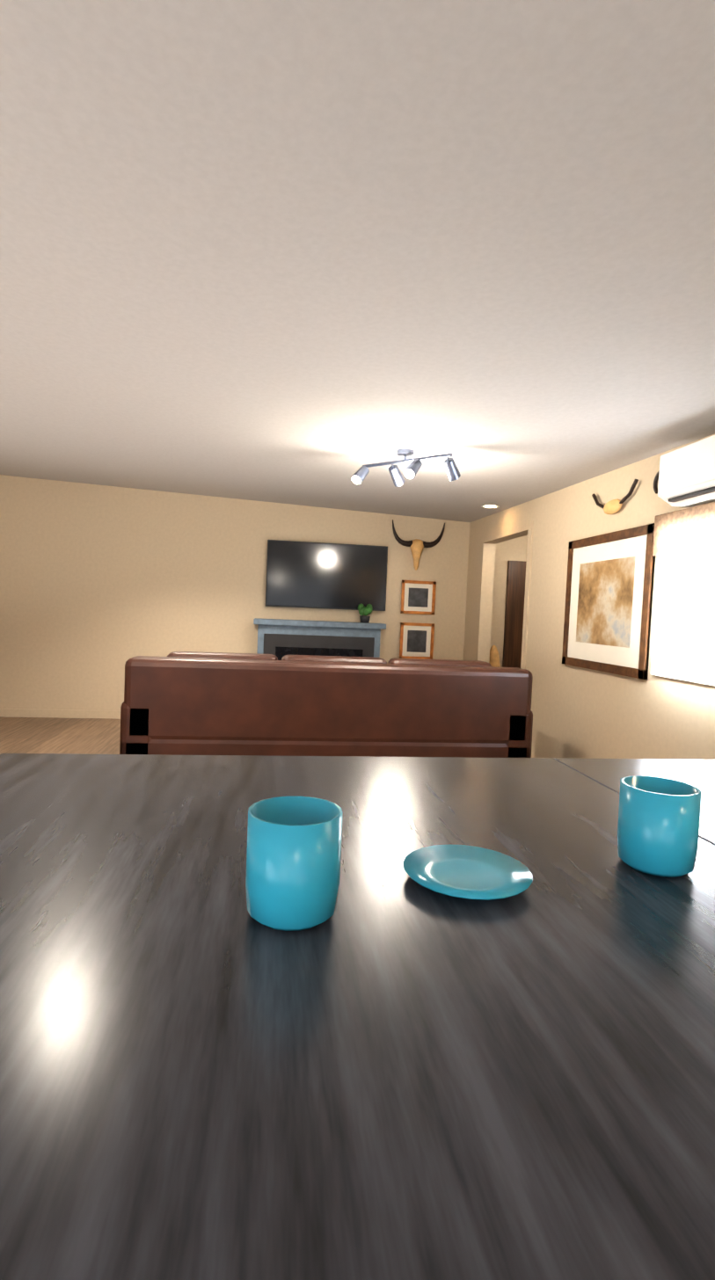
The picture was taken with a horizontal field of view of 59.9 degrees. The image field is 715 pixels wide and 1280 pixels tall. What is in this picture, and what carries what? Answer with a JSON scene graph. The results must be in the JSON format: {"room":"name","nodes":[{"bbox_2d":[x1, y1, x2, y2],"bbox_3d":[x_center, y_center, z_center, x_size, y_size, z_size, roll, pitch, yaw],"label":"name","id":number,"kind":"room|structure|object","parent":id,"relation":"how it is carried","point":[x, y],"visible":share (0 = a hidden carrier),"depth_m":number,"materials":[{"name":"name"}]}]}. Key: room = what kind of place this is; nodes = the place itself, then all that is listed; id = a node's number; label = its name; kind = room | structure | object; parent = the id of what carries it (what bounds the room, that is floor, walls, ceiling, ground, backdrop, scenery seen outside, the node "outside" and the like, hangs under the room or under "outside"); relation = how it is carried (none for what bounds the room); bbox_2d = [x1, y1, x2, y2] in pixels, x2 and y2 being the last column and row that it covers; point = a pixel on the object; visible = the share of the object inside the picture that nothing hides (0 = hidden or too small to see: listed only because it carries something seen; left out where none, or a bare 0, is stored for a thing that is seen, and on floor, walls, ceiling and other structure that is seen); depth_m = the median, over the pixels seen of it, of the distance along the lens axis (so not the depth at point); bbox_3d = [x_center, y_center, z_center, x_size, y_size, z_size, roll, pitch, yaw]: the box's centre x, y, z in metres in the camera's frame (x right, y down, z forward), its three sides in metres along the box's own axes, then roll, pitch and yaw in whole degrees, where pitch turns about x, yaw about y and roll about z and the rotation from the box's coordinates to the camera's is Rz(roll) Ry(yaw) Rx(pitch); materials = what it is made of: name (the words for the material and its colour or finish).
{"room":"kitchen and living room","nodes":[
{"label":"kitchen and living room","id":0,"kind":"room"},
{"bbox_2d":[0,716,120,754],"bbox_3d":[0.365,1.288,2.627,9.520,0.120,13.000,2,3,-8],"label":"floor","id":1,"kind":"structure","parent":0,"point":[58,735],"depth_m":6.03,"materials":[{"name":"brown wood"}]},
{"bbox_2d":[253,618,385,660],"bbox_3d":[-0.458,0.381,7.134,1.483,1.198,0.356,2,3,-8],"label":"fireplace","id":2,"kind":"object","parent":1,"relation":"on","point":[279,638],"visible":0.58,"depth_m":6.97,"materials":[{"name":"blue paint"}]},
{"bbox_2d":[357,603,372,623],"bbox_3d":[0.088,-0.310,7.172,0.174,0.220,0.171,2,3,-8],"label":"potted plant","id":3,"kind":"object","parent":2,"relation":"on","point":[364,612],"visible":1,"depth_m":7.13,"materials":[{"name":"green plant"}]},
{"bbox_2d":[119,651,532,757],"bbox_3d":[-0.213,0.608,4.755,2.880,0.990,0.960,2,3,-8],"label":"leather sofa","id":4,"kind":"object","parent":1,"relation":"on","point":[196,703],"visible":0.83,"depth_m":4.27,"materials":[{"name":"brown leather"}]},
{"bbox_2d":[488,645,500,667],"bbox_3d":[1.602,0.555,7.389,0.234,1.000,0.240,2,3,-8],"label":"ornament","id":5,"kind":"object","parent":1,"relation":"on","point":[494,658],"visible":0.15,"depth_m":7.32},
{"bbox_3d":[0.632,0.871,1.040,2.940,0.885,1.330,2,3,-8],"label":"base cabinet","id":6,"kind":"object","parent":1,"relation":"on","visible":0},
{"bbox_2d":[0,753,714,1279],"bbox_3d":[0.679,0.500,0.934,2.997,0.223,1.792,2,3,-8],"label":"table","id":7,"kind":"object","parent":6,"relation":"on","point":[389,1070],"depth_m":0.59,"materials":[{"name":"black wood"}]},
{"bbox_2d":[245,795,342,930],"bbox_3d":[-0.088,0.293,0.846,0.123,0.138,0.168,2,3,-8],"label":"mug","id":8,"kind":"object","parent":7,"relation":"on","point":[293,862],"visible":1,"depth_m":0.77,"materials":[{"name":"teal ceramic"}]},
{"bbox_2d":[402,844,532,900],"bbox_3d":[0.168,0.359,0.953,0.196,0.016,0.196,2,3,-8],"label":"plate","id":9,"kind":"object","parent":7,"relation":"on","point":[465,871],"visible":0.94,"depth_m":0.96,"materials":[{"name":"teal ceramic"}]},
{"bbox_2d":[616,775,701,877],"bbox_3d":[0.504,0.309,1.054,0.133,0.135,0.155,2,3,-8],"label":"mug","id":10,"kind":"object","parent":7,"relation":"on","point":[658,825],"visible":0.98,"depth_m":0.99,"materials":[{"name":"teal ceramic"}]},
{"bbox_2d":[0,474,527,710],"bbox_3d":[-0.177,-0.496,7.371,9.400,2.950,0.120,2,3,-8],"label":"wall","id":11,"kind":"structure","parent":0,"point":[100,585],"depth_m":7.01,"materials":[{"name":"paint"}]},
{"bbox_2d":[0,708,120,719],"bbox_3d":[-1.811,0.879,7.151,6.200,0.090,0.012,2,3,-8],"label":"baseboard","id":12,"kind":"structure","parent":11,"relation":"attached to","point":[56,713],"depth_m":6.92,"materials":[{"name":"paint"}]},
{"bbox_2d":[265,539,387,610],"bbox_3d":[-0.354,-0.746,7.234,1.401,0.760,0.071,2,3,-8],"label":"tv","id":13,"kind":"object","parent":11,"relation":"attached to","point":[321,575],"visible":1,"depth_m":7.20,"materials":[{"name":"black glass"}]},
{"bbox_2d":[399,622,434,659],"bbox_3d":[0.711,0.015,7.443,0.412,0.438,0.027,2,3,-8],"label":"framed picture","id":14,"kind":"object","parent":11,"relation":"attached to","point":[416,640],"visible":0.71,"depth_m":7.44,"materials":[{"name":"brown wood"}]},
{"bbox_2d":[400,580,436,614],"bbox_3d":[0.726,-0.508,7.418,0.412,0.398,0.027,2,3,-8],"label":"framed picture","id":15,"kind":"object","parent":11,"relation":"attached to","point":[418,597],"visible":1,"depth_m":7.41,"materials":[{"name":"brown wood"}]},
{"bbox_2d":[392,519,444,570],"bbox_3d":[0.706,-1.115,7.349,0.636,0.571,0.170,2,3,-8],"label":"skull","id":16,"kind":"object","parent":11,"relation":"attached to","point":[417,546],"visible":1,"depth_m":7.31},
{"bbox_2d":[501,560,526,668],"bbox_3d":[2.165,0.055,7.642,0.750,2.020,0.038,2,3,-8],"label":"hall door","id":17,"kind":"structure","parent":11,"relation":"attached to","point":[513,613],"depth_m":7.57,"materials":[{"name":"brown wood"}]},
{"bbox_2d":[0,0,714,522],"bbox_3d":[0.473,-1.284,2.506,9.520,0.597,13.000,2,3,-8],"label":"ceiling","id":18,"kind":"structure","parent":0,"point":[318,253],"depth_m":1.84,"materials":[{"name":"paint"}]},
{"bbox_2d":[350,448,460,487],"bbox_3d":[0.325,-1.189,4.259,0.744,0.220,0.280,4,3,37],"label":"spotlight fixture","id":19,"kind":"object","parent":18,"relation":"attached to","point":[410,470],"visible":1,"depth_m":4.21,"materials":[{"name":"silver metal"}]},
{"bbox_2d":[480,504,499,508],"bbox_3d":[1.329,-1.337,6.210,0.184,0.006,0.184,2,3,-8],"label":"recessed light","id":20,"kind":"object","parent":18,"relation":"in","point":[490,506],"visible":1,"depth_m":6.21,"materials":[{"name":"white plastic"}]},
{"bbox_2d":[463,433,714,759],"bbox_3d":[2.032,-0.187,2.780,0.120,2.950,13.000,2,3,-8],"label":"wall","id":21,"kind":"structure","parent":0,"point":[581,713],"depth_m":4.68,"materials":[{"name":"paint"}]},
{"bbox_2d":[475,520,533,669],"bbox_3d":[1.454,-0.012,6.359,0.020,2.216,1.357,2,3,-8],"label":"door frame","id":22,"kind":"structure","parent":21,"relation":"attached to","point":[528,526],"depth_m":5.76,"materials":[{"name":"paint"}]},
{"bbox_2d":[561,523,654,679],"bbox_3d":[1.734,-0.264,4.374,0.027,0.965,1.095,2,3,-8],"label":"picture","id":23,"kind":"object","parent":21,"relation":"attached to","point":[608,600],"visible":0.92,"depth_m":4.27,"materials":[{"name":"brown wood"}]},
{"bbox_2d":[591,479,638,514],"bbox_3d":[1.760,-0.962,4.272,0.048,0.188,0.558,2,3,-8],"label":"hanging ornament","id":24,"kind":"object","parent":21,"relation":"attached to","point":[612,506],"visible":0.98,"depth_m":4.23,"materials":[{"name":"beige"}]},
{"bbox_2d":[653,470,659,494],"bbox_3d":[1.849,-0.969,3.763,0.021,0.144,0.164,2,3,-8],"label":"horns","id":25,"kind":"object","parent":21,"relation":"attached to","point":[655,483],"visible":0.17,"depth_m":3.82},
{"bbox_2d":[650,501,714,685],"bbox_3d":[1.858,-0.245,3.343,0.068,0.960,0.840,2,3,-8],"label":"living room window","id":26,"kind":"structure","parent":21,"relation":"in","point":[683,641],"depth_m":3.49,"materials":[{"name":"white plastic"}]},
{"bbox_2d":[657,435,714,507],"bbox_3d":[1.889,-0.859,2.807,0.197,0.277,1.423,2,3,-8],"label":"mini-split air conditioner","id":27,"kind":"object","parent":21,"relation":"attached to","point":[686,476],"visible":1,"depth_m":3.27,"materials":[{"name":"white plastic"}]}
]}

